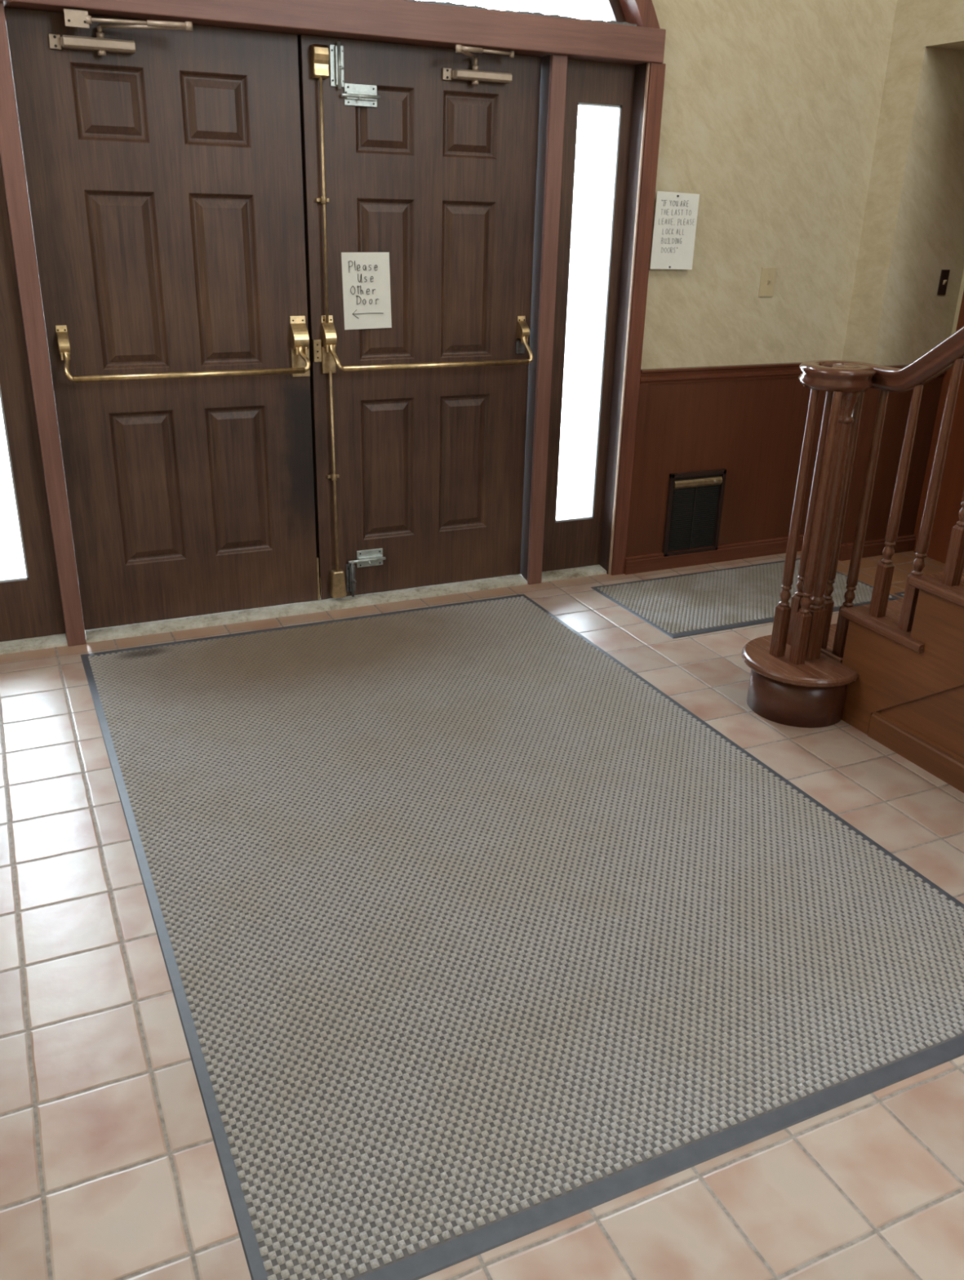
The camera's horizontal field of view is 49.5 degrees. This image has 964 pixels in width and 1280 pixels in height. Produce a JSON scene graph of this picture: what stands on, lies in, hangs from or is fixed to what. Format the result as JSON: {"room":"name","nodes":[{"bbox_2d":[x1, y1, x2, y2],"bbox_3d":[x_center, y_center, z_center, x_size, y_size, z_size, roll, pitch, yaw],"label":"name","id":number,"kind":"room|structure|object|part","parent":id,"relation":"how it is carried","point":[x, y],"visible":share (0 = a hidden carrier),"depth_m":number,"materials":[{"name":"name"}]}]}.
{"room":"entrance hall","nodes":[
{"label":"entrance hall","id":0,"kind":"room"},
{"bbox_2d":[0,551,963,1279],"bbox_3d":[1.011,1.127,1.529,5.830,0.080,7.280,-9,25,-23],"label":"floor","id":1,"kind":"structure","parent":0,"point":[110,1169],"depth_m":2.00,"materials":[{"name":"ceramic"}]},
{"bbox_2d":[0,633,67,654],"bbox_3d":[-1.746,0.004,3.920,0.348,0.024,0.168,-9,25,-23],"label":"threshold","id":2,"kind":"object","parent":1,"relation":"on","point":[56,640],"visible":0.69,"depth_m":3.90,"materials":[{"name":"stone"}]},
{"bbox_2d":[84,573,527,643],"bbox_3d":[-0.680,-0.160,4.388,1.874,0.024,0.168,-9,25,-23],"label":"threshold","id":3,"kind":"object","parent":1,"relation":"on","point":[118,632],"visible":0.6,"depth_m":4.29,"materials":[{"name":"stone"}]},
{"bbox_2d":[80,594,963,1279],"bbox_3d":[-0.067,0.415,3.060,1.830,0.008,2.754,-9,25,-23],"label":"floor mat","id":4,"kind":"object","parent":1,"relation":"on","point":[475,937],"visible":1,"depth_m":2.44,"materials":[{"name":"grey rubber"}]},
{"bbox_2d":[541,564,606,582],"bbox_3d":[0.386,-0.325,4.856,0.348,0.024,0.168,-9,25,-23],"label":"threshold","id":5,"kind":"object","parent":1,"relation":"on","point":[593,570],"visible":0.6,"depth_m":4.81,"materials":[{"name":"stone"}]},
{"bbox_2d":[591,558,901,639],"bbox_3d":[1.175,-0.209,4.649,1.225,0.008,0.642,-9,25,-23],"label":"floor mat","id":6,"kind":"object","parent":1,"relation":"on","point":[681,606],"visible":0.78,"depth_m":4.58,"materials":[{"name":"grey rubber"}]},
{"bbox_2d":[742,326,963,793],"bbox_3d":[1.976,-0.693,2.479,1.395,2.604,2.367,-9,25,-23],"label":"staircase","id":7,"kind":"structure","parent":1,"relation":"on","point":[892,671],"depth_m":3.27,"materials":[{"name":"brown wood"}]},
{"bbox_3d":[1.165,0.043,3.541,0.014,0.011,0.150,-9,25,-23],"label":"cove moulding","id":8,"kind":"part","parent":7,"relation":"part of","materials":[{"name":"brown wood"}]},
{"bbox_3d":[1.105,-0.354,3.350,0.071,0.886,0.071,-9,25,-23],"label":"newel post","id":9,"kind":"part","parent":7,"relation":"part of","materials":[{"name":"brown wood"}]},
{"bbox_3d":[1.546,-1.131,2.106,0.261,1.530,2.251,-9,25,-23],"label":"handrail","id":10,"kind":"part","parent":7,"relation":"part of","materials":[{"name":"brown wood"}]},
{"bbox_3d":[1.646,0.592,2.635,0.016,0.094,1.818,-9,25,-23],"label":"skirting","id":11,"kind":"part","parent":7,"relation":"part of","materials":[{"name":"brown wood"}]},
{"bbox_3d":[1.678,-0.041,2.383,0.018,1.458,1.823,-9,25,-23],"label":"panel","id":12,"kind":"part","parent":7,"relation":"part of","materials":[{"name":"brown wood"}]},
{"bbox_2d":[893,591,904,597],"bbox_3d":[2.177,-0.189,4.667,0.560,0.008,0.350,-9,25,-23],"label":"floor mat","id":13,"kind":"object","parent":1,"relation":"on","point":[901,594],"visible":0.02,"depth_m":4.68,"materials":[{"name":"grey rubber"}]},
{"bbox_2d":[640,0,897,368],"bbox_3d":[-0.383,-2.312,3.621,5.730,4.600,0.200,-9,25,-23],"label":"wall","id":14,"kind":"structure","parent":0,"point":[771,108],"depth_m":4.46,"materials":[{"name":"paint"}]},
{"bbox_2d":[0,159,65,641],"bbox_3d":[-1.722,-0.963,3.524,0.348,2.066,0.042,-9,25,-23],"label":"door frame","id":15,"kind":"structure","parent":14,"relation":"in","point":[30,603],"depth_m":3.72,"materials":[{"name":"brown wood"}]},
{"bbox_2d":[0,2,86,646],"bbox_3d":[-1.524,-0.971,3.589,0.065,2.090,0.150,-9,25,-23],"label":"post","id":16,"kind":"object","parent":14,"relation":"attached to","point":[11,157],"visible":0.99,"depth_m":3.50,"materials":[{"name":"red wood"}]},
{"bbox_2d":[4,7,319,630],"bbox_3d":[-1.044,-1.031,3.734,0.928,2.061,0.221,-9,25,-23],"label":"door","id":17,"kind":"structure","parent":16,"relation":"attached to","point":[162,160],"depth_m":3.72,"materials":[{"name":"brown wood"}]},
{"bbox_3d":[-1.074,-1.935,3.292,0.319,0.024,0.089,-3,23,-12],"label":"closer arm","id":18,"kind":"part","parent":17,"relation":"part of","materials":[{"name":"silver metal"}]},
{"bbox_2d":[0,0,666,64],"bbox_3d":[-0.613,-2.108,3.551,2.818,0.145,0.190,-9,25,-23],"label":"door frame","id":19,"kind":"structure","parent":14,"relation":"attached to","point":[393,21],"depth_m":3.61,"materials":[{"name":"red wood"}]},
{"bbox_2d":[404,0,660,28],"bbox_3d":[-0.602,-2.578,3.360,2.774,0.870,0.182,-9,25,-23],"label":"window","id":20,"kind":"structure","parent":14,"relation":"in","point":[614,9],"depth_m":3.97,"materials":[{"name":"brown wood"}]},
{"bbox_3d":[-0.618,-2.560,3.402,2.627,0.804,0.040,-9,25,-23],"label":"frame","id":21,"kind":"part","parent":20,"relation":"part of","materials":[{"name":"brown wood"}]},
{"bbox_2d":[520,53,567,584],"bbox_3d":[0.234,-1.243,4.361,0.065,2.090,0.150,-9,25,-23],"label":"post","id":22,"kind":"object","parent":14,"relation":"attached to","point":[553,67],"visible":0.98,"depth_m":4.25,"materials":[{"name":"red wood"}]},
{"bbox_2d":[297,34,541,599],"bbox_3d":[-0.214,-1.168,4.104,0.962,2.074,0.224,-9,25,-23],"label":"door","id":23,"kind":"structure","parent":22,"relation":"attached to","point":[425,157],"depth_m":4.11,"materials":[{"name":"brown wood"}]},
{"bbox_3d":[-0.678,-0.220,4.367,0.001,0.090,0.041,-9,25,-23],"label":"edge plate","id":24,"kind":"part","parent":23,"relation":"part of","materials":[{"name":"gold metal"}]},
{"bbox_3d":[-0.580,-1.107,3.981,0.024,1.850,0.012,-9,25,-23],"label":"vertical rod","id":25,"kind":"part","parent":23,"relation":"part of","materials":[{"name":"gold metal"}]},
{"bbox_3d":[-0.494,-2.002,3.645,0.013,0.145,0.026,-19,30,-40],"label":"bolt rod","id":26,"kind":"part","parent":23,"relation":"part of","materials":[{"name":"metal"}]},
{"bbox_3d":[-0.536,-0.254,4.372,0.013,0.156,0.026,-19,30,-40],"label":"bolt rod","id":27,"kind":"part","parent":23,"relation":"part of","materials":[{"name":"metal"}]},
{"bbox_3d":[-0.427,-1.924,3.712,0.142,0.024,0.026,-9,25,-23],"label":"bolt rod","id":28,"kind":"part","parent":23,"relation":"part of","materials":[{"name":"metal"}]},
{"bbox_2d":[341,252,391,329],"bbox_3d":[-0.438,-1.329,3.987,0.197,0.280,0.005,-9,25,-23],"label":"paper sign","id":29,"kind":"object","parent":23,"relation":"attached to","point":[366,276],"visible":1,"depth_m":3.99,"materials":[{"name":"white paper"}]},
{"bbox_3d":[-0.477,-0.326,4.371,0.160,0.024,0.026,-9,25,-23],"label":"bolt rod","id":30,"kind":"part","parent":23,"relation":"part of","materials":[{"name":"metal"}]},
{"bbox_3d":[-0.013,-2.116,3.769,0.278,0.032,0.098,-18,30,-40],"label":"closer arm","id":31,"kind":"part","parent":23,"relation":"part of","materials":[{"name":"brown metal"}]},
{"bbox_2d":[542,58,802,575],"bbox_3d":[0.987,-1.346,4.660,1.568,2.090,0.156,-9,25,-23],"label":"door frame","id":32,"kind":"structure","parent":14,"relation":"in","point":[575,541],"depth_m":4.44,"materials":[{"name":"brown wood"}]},
{"bbox_2d":[649,191,699,269],"bbox_3d":[0.797,-1.692,4.330,0.214,0.300,0.007,-9,25,-23],"label":"paper sign","id":33,"kind":"object","parent":14,"relation":"attached to","point":[676,213],"visible":1,"depth_m":4.33,"materials":[{"name":"grey paper"}]},
{"bbox_2d":[625,377,826,557],"bbox_3d":[1.187,-0.823,4.921,1.145,0.795,0.018,-9,25,-23],"label":"wainscot","id":34,"kind":"structure","parent":14,"relation":"attached to","point":[753,430],"depth_m":4.86,"materials":[{"name":"brown wood"}]},
{"bbox_2d":[662,468,726,556],"bbox_3d":[0.998,-0.594,4.901,0.308,0.393,0.034,-9,25,-23],"label":"wall vent","id":35,"kind":"object","parent":34,"relation":"attached to","point":[695,500],"visible":1,"depth_m":4.91,"materials":[{"name":"brown metal"}]},
{"bbox_3d":[1.000,-0.729,4.848,0.264,0.040,0.021,-9,25,-23],"label":"panel","id":36,"kind":"part","parent":35,"relation":"part of","materials":[{"name":"gold metal"}]},
{"bbox_2d":[758,267,777,297],"bbox_3d":[1.269,-1.585,4.637,0.080,0.124,0.017,-9,25,-23],"label":"light switch","id":37,"kind":"object","parent":14,"relation":"attached to","point":[767,280],"visible":1,"depth_m":4.64,"materials":[{"name":"beige plastic"}]},
{"bbox_2d":[624,533,915,574],"bbox_3d":[1.430,-0.422,5.087,1.605,0.080,0.234,-9,25,-23],"label":"baseboard","id":38,"kind":"structure","parent":14,"relation":"attached to","point":[766,547],"depth_m":5.09,"materials":[{"name":"brown wood"}]},
{"bbox_2d":[842,0,963,365],"bbox_3d":[3.477,-1.388,1.649,0.560,4.600,7.000,-9,25,-23],"label":"wall","id":39,"kind":"structure","parent":0,"point":[913,228],"depth_m":4.62,"materials":[{"name":"paint"}]},
{"bbox_2d":[840,377,943,543],"bbox_3d":[1.956,-0.895,5.145,0.472,0.795,0.182,-9,25,-23],"label":"wainscot","id":40,"kind":"structure","parent":39,"relation":"attached to","point":[898,405],"depth_m":5.06,"materials":[{"name":"brown wood"}]},
{"bbox_2d":[885,364,946,377],"bbox_3d":[1.955,-1.289,4.981,0.494,0.065,0.234,-9,25,-23],"label":"chair rail","id":41,"kind":"object","parent":39,"relation":"attached to","point":[942,375],"visible":0.11,"depth_m":4.87,"materials":[{"name":"brown wood"}]},
{"bbox_2d":[913,369,948,537],"bbox_3d":[2.212,-0.917,5.131,0.012,1.000,0.036,-9,25,-23],"label":"trim","id":42,"kind":"structure","parent":39,"relation":"attached to","point":[944,379],"depth_m":5.14,"materials":[{"name":"orange wood"}]},
{"bbox_2d":[913,290,963,568],"bbox_3d":[2.377,-1.250,4.613,0.028,2.020,0.730,-9,25,-23],"label":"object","id":43,"kind":"structure","parent":39,"relation":"in","point":[948,505],"depth_m":5.03,"materials":[{"name":"orange wood"}]},
{"bbox_2d":[937,269,950,294],"bbox_3d":[2.123,-1.642,4.805,0.050,0.110,0.017,-9,25,-23],"label":"light switch","id":44,"kind":"object","parent":39,"relation":"attached to","point":[944,274],"visible":1,"depth_m":4.80,"materials":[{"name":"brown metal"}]},
{"bbox_2d":[951,271,963,334],"bbox_3d":[2.238,-1.869,4.737,0.012,1.060,0.036,-9,25,-23],"label":"trim","id":45,"kind":"structure","parent":39,"relation":"attached to","point":[962,289],"depth_m":4.87,"materials":[{"name":"brown wood"}]},
{"label":"outside","id":46,"kind":"structure","parent":0,"visible":0},
{"bbox_2d":[0,246,605,577],"bbox_3d":[-9.103,-7.229,21.087,60.000,0.110,39.820,-9,25,-23],"label":"window","id":47,"kind":"structure","parent":46,"point":[587,264],"depth_m":8.62,"materials":[{"name":"white glass"}]}
]}

